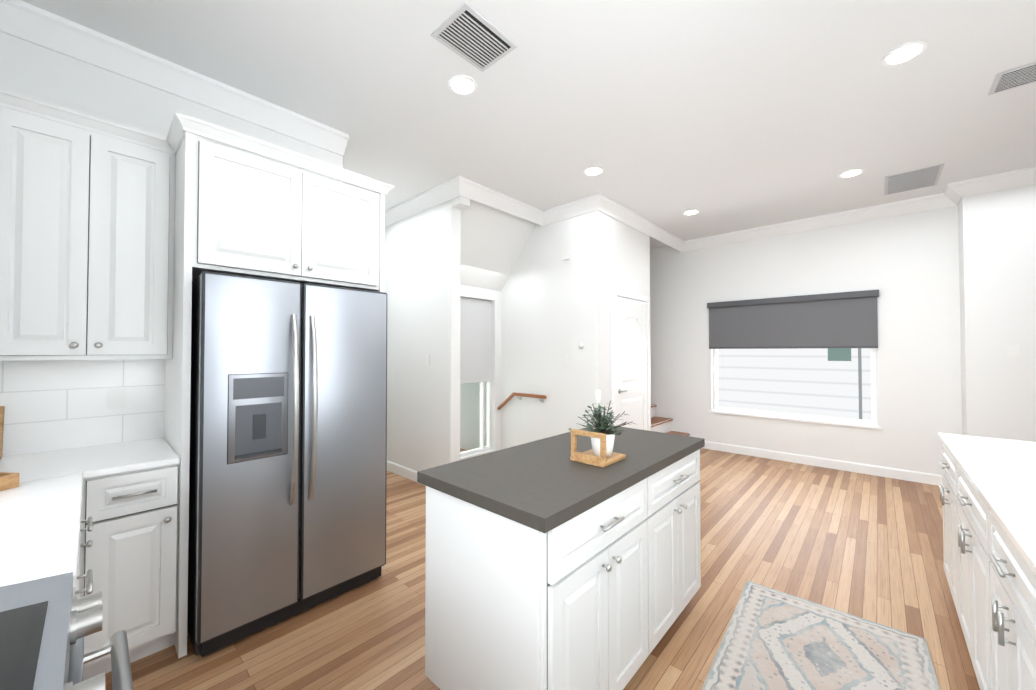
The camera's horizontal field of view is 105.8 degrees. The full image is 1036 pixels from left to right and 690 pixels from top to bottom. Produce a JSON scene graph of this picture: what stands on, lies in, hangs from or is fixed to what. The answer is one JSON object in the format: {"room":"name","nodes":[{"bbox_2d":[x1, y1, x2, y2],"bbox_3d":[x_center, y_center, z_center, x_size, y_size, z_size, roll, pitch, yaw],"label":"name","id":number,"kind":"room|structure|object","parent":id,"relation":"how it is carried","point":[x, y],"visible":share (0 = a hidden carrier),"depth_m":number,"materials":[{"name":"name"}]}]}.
{"room":"kitchen","nodes":[
{"label":"kitchen","id":0,"kind":"room"},
{"bbox_2d":[0,32,1035,474],"bbox_3d":[1.185,-0.074,2.631,8.240,3.050,7.020,-1,-1,43],"label":"wall","id":1,"kind":"structure","parent":0,"point":[956,298],"depth_m":4.34,"materials":[{"name":"white paint"}]},
{"bbox_2d":[0,89,19,364],"bbox_3d":[-2.134,-0.503,1.367,0.437,1.128,0.409,-1,-1,43],"label":"upper cabinet","id":2,"kind":"object","parent":1,"relation":"attached to","point":[9,100],"depth_m":1.65,"materials":[{"name":"white wood"}]},
{"bbox_2d":[12,95,179,364],"bbox_3d":[-2.116,-0.494,1.933,0.351,1.128,0.602,-1,-1,43],"label":"upper cabinet","id":3,"kind":"object","parent":1,"relation":"attached to","point":[116,239],"depth_m":1.83,"materials":[{"name":"white wood"}]},
{"bbox_2d":[0,0,348,155],"bbox_3d":[-1.938,-1.539,2.329,0.105,0.130,1.830,-1,-1,43],"label":"crown molding","id":4,"kind":"structure","parent":1,"relation":"attached to","point":[38,26],"depth_m":2.20,"materials":[{"name":"white wood"}]},
{"bbox_2d":[180,117,383,291],"bbox_3d":[-1.457,-0.706,2.424,0.661,0.688,0.948,-1,-1,43],"label":"upper cabinet","id":5,"kind":"object","parent":1,"relation":"attached to","point":[242,213],"depth_m":2.10,"materials":[{"name":"white wood"}]},
{"bbox_2d":[425,354,429,365],"bbox_3d":[-0.952,0.156,4.123,0.070,0.120,0.007,-1,-1,43],"label":"switch plate","id":6,"kind":"object","parent":1,"relation":"attached to","point":[427,356],"depth_m":4.12,"materials":[{"name":"white plastic"}]},
{"bbox_2d":[385,175,471,485],"bbox_3d":[-1.272,-0.045,4.358,2.045,3.050,0.105,-1,-1,43],"label":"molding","id":7,"kind":"structure","parent":1,"relation":"attached to","point":[457,186],"depth_m":4.13,"materials":[{"name":"white wood"}]},
{"bbox_2d":[460,297,491,455],"bbox_3d":[-0.662,0.382,4.800,0.074,1.924,0.894,-1,-1,43],"label":"nook window","id":8,"kind":"structure","parent":1,"relation":"in","point":[475,340],"depth_m":4.94,"materials":[{"name":"white"}]},
{"bbox_2d":[472,181,547,225],"bbox_3d":[-0.109,-1.508,4.213,0.105,0.130,1.200,-1,-1,43],"label":"crown molding","id":9,"kind":"structure","parent":1,"relation":"attached to","point":[482,194],"depth_m":4.20,"materials":[{"name":"white wood"}]},
{"bbox_2d":[497,392,546,409],"bbox_3d":[0.049,0.716,4.841,0.803,0.248,0.083,-1,-1,43],"label":"stair handrail","id":10,"kind":"object","parent":1,"relation":"attached to","point":[513,394],"visible":1,"depth_m":4.80,"materials":[{"name":"brown wood"}]},
{"bbox_2d":[562,249,569,259],"bbox_3d":[0.547,-1.024,4.450,0.100,0.110,0.025,-1,-1,43],"label":"switch plate","id":11,"kind":"object","parent":1,"relation":"attached to","point":[565,253],"depth_m":4.44,"materials":[{"name":"white plastic"}]},
{"bbox_2d":[611,288,650,430],"bbox_3d":[1.387,0.428,4.694,0.066,2.105,0.950,-1,-1,43],"label":"closet door","id":12,"kind":"structure","parent":1,"relation":"in","point":[630,362],"depth_m":4.67,"materials":[{"name":"white wood"}]},
{"bbox_2d":[588,193,943,485],"bbox_3d":[2.667,-0.050,4.064,2.820,3.050,2.504,-1,-1,43],"label":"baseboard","id":13,"kind":"structure","parent":1,"relation":"attached to","point":[600,202],"depth_m":4.71,"materials":[{"name":"white wood"}]},
{"bbox_2d":[707,290,878,348],"bbox_3d":[3.408,-0.284,5.035,1.820,0.660,0.072,-1,-1,43],"label":"window shade","id":14,"kind":"object","parent":1,"relation":"attached to","point":[841,320],"visible":0.96,"depth_m":4.92,"materials":[{"name":"grey fabric"}]},
{"bbox_2d":[944,166,1035,207],"bbox_3d":[5.191,-0.068,2.978,2.575,3.050,0.125,-1,-1,43],"label":"crown molding","id":15,"kind":"structure","parent":1,"relation":"attached to","point":[954,192],"depth_m":3.68,"materials":[{"name":"white wood"}]},
{"bbox_2d":[21,0,1035,248],"bbox_3d":[1.192,-1.638,2.664,8.600,0.080,7.300,-1,-1,43],"label":"ceiling","id":16,"kind":"structure","parent":0,"point":[725,116],"depth_m":2.48,"materials":[{"name":"white paint"}]},
{"bbox_2d":[448,75,477,95],"bbox_3d":[-0.341,-1.598,2.416,0.183,0.008,0.183,0,-1,19],"label":"recessed light","id":17,"kind":"object","parent":16,"relation":"in","point":[463,85],"depth_m":2.41,"materials":[{"name":"white plastic"}]},
{"bbox_2d":[431,2,516,71],"bbox_3d":[-0.227,-1.602,2.067,0.280,0.012,0.360,-1,-1,43],"label":"ceiling vent","id":18,"kind":"object","parent":16,"relation":"in","point":[470,34],"depth_m":2.04,"materials":[{"name":"grey metal"}]},
{"bbox_2d":[583,166,603,175],"bbox_3d":[0.688,-1.579,3.562,0.183,0.008,0.183,-1,-1,37],"label":"recessed light","id":19,"kind":"object","parent":16,"relation":"in","point":[594,170],"depth_m":3.56,"materials":[{"name":"white plastic"}]},
{"bbox_2d":[683,209,698,214],"bbox_3d":[2.038,-1.562,4.616,0.183,0.008,0.183,-1,-1,37],"label":"recessed light","id":20,"kind":"object","parent":16,"relation":"in","point":[693,211],"depth_m":4.61,"materials":[{"name":"white"}]},
{"bbox_2d":[838,168,863,177],"bbox_3d":[3.064,-1.579,3.604,0.183,0.008,0.183,-1,-1,37],"label":"recessed light","id":21,"kind":"object","parent":16,"relation":"in","point":[853,172],"depth_m":3.60,"materials":[{"name":"white"}]},
{"bbox_2d":[881,40,927,65],"bbox_3d":[2.126,-1.602,2.157,0.183,0.008,0.183,-1,-1,37],"label":"recessed light","id":22,"kind":"object","parent":16,"relation":"in","point":[906,52],"depth_m":2.15,"materials":[{"name":"white plastic"}]},
{"bbox_2d":[884,164,943,194],"bbox_3d":[3.779,-1.574,3.761,0.380,0.012,0.580,-1,-1,43],"label":"ceiling vent","id":23,"kind":"object","parent":16,"relation":"in","point":[928,176],"depth_m":3.72,"materials":[{"name":"grey metal"}]},
{"bbox_2d":[988,62,1035,95],"bbox_3d":[3.026,-1.598,2.308,0.300,0.012,0.260,-1,-1,43],"label":"ceiling vent","id":24,"kind":"object","parent":16,"relation":"in","point":[1023,75],"depth_m":2.34,"materials":[{"name":"grey metal"}]},
{"bbox_2d":[105,448,979,689],"bbox_3d":[1.192,1.481,2.613,8.600,0.060,7.300,-1,-1,43],"label":"floor","id":25,"kind":"structure","parent":0,"point":[867,546],"depth_m":2.33,"materials":[{"name":"brown wood"}]},
{"bbox_2d":[0,521,83,680],"bbox_3d":[-1.408,0.980,0.823,0.586,0.884,0.627,-1,-1,43],"label":"base cabinet","id":26,"kind":"object","parent":25,"relation":"on","point":[24,557],"depth_m":0.97,"materials":[{"name":"white"}]},
{"bbox_2d":[0,473,119,679],"bbox_3d":[-1.752,0.986,1.187,0.649,0.884,0.696,-1,-1,43],"label":"base cabinet","id":27,"kind":"object","parent":25,"relation":"on","point":[90,500],"depth_m":1.62,"materials":[{"name":"white"}]},
{"bbox_2d":[0,406,4,459],"bbox_3d":[-2.461,0.399,1.684,0.075,0.240,0.300,-1,-1,43],"label":"frame","id":28,"kind":"object","parent":27,"relation":"on","point":[2,409],"visible":0.86,"depth_m":1.79,"materials":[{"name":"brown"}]},
{"bbox_2d":[0,472,19,490],"bbox_3d":[-1.974,0.432,1.347,0.317,0.167,0.208,0,-1,8],"label":"tray","id":29,"kind":"object","parent":27,"relation":"on","point":[9,480],"visible":1,"depth_m":1.41,"materials":[{"name":"brown wood"}]},
{"bbox_2d":[0,572,133,689],"bbox_3d":[-0.883,0.939,0.397,0.754,0.952,0.710,-1,-1,43],"label":"stove","id":30,"kind":"object","parent":25,"relation":"on","point":[48,624],"visible":1,"depth_m":0.72,"materials":[{"name":"silver metal"}]},
{"bbox_2d":[108,441,183,662],"bbox_3d":[-1.911,0.998,1.928,0.627,0.884,0.296,-1,-1,43],"label":"base cabinet","id":31,"kind":"object","parent":25,"relation":"on","point":[148,476],"depth_m":1.77,"materials":[{"name":"white wood"}]},
{"bbox_2d":[187,271,386,656],"bbox_3d":[-1.373,0.559,2.329,0.831,1.775,0.915,-1,-1,43],"label":"fridge","id":32,"kind":"object","parent":25,"relation":"on","point":[288,457],"visible":0.96,"depth_m":1.99,"materials":[{"name":"grey metal"}]},
{"bbox_2d":[425,445,704,689],"bbox_3d":[0.336,0.998,1.873,0.663,0.884,1.394,-1,-1,43],"label":"kitchen island","id":33,"kind":"object","parent":25,"relation":"on","point":[550,565],"depth_m":1.41,"materials":[{"name":"white wood"}]},
{"bbox_2d":[417,425,704,532],"bbox_3d":[0.318,0.542,1.896,0.665,0.044,1.430,-1,-1,43],"label":"island countertop","id":34,"kind":"structure","parent":33,"relation":"on","point":[533,485],"depth_m":1.56,"materials":[{"name":"grey stone"}]},
{"bbox_2d":[568,390,634,467],"bbox_3d":[0.378,0.366,1.784,0.256,0.304,0.230,-1,-1,43],"label":"decor","id":35,"kind":"object","parent":34,"relation":"on","point":[600,453],"visible":1,"depth_m":1.75,"materials":[{"name":"brown wood"}]},
{"bbox_2d":[651,404,689,435],"bbox_3d":[1.299,0.750,6.265,2.428,1.519,1.094,-1,-1,43],"label":"stair steps","id":36,"kind":"structure","parent":25,"relation":"on","point":[661,424],"depth_m":5.83,"materials":[{"name":"white"}]},
{"bbox_2d":[702,581,939,689],"bbox_3d":[0.914,1.423,1.212,0.760,0.008,2.440,-1,-1,40],"label":"rug","id":37,"kind":"object","parent":25,"relation":"on","point":[773,639],"visible":1,"depth_m":1.83,"materials":[{"name":"multicoloured fabric"}]},
{"bbox_2d":[939,437,1035,587],"bbox_3d":[2.561,0.997,1.889,0.647,0.884,0.683,-1,-1,43],"label":"base cabinet","id":38,"kind":"object","parent":25,"relation":"on","point":[1011,450],"depth_m":2.10,"materials":[{"name":"white"}]},
{"bbox_2d":[950,453,1035,689],"bbox_3d":[2.113,0.989,1.401,0.647,0.884,0.886,-1,-1,43],"label":"base cabinet","id":39,"kind":"object","parent":25,"relation":"on","point":[987,487],"depth_m":1.65,"materials":[{"name":"white wood"}]},
{"bbox_2d":[978,493,1035,689],"bbox_3d":[1.649,0.981,0.898,0.647,0.884,0.726,-1,-1,43],"label":"base cabinet","id":40,"kind":"object","parent":25,"relation":"on","point":[1006,525],"depth_m":1.19,"materials":[{"name":"white wood"}]},
{"bbox_2d":[1022,557,1035,689],"bbox_3d":[1.186,0.973,0.395,0.647,0.884,0.886,-1,-1,43],"label":"base cabinet","id":41,"kind":"object","parent":25,"relation":"on","point":[1028,567],"depth_m":0.99,"materials":[{"name":"white wood"}]},
{"label":"outside","id":42,"kind":"structure","parent":0,"visible":0},
{"bbox_2d":[709,348,880,428],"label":"window","id":43,"kind":"structure","parent":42,"point":[831,382],"depth_m":6.87,"materials":[{"name":"white"}]}
]}

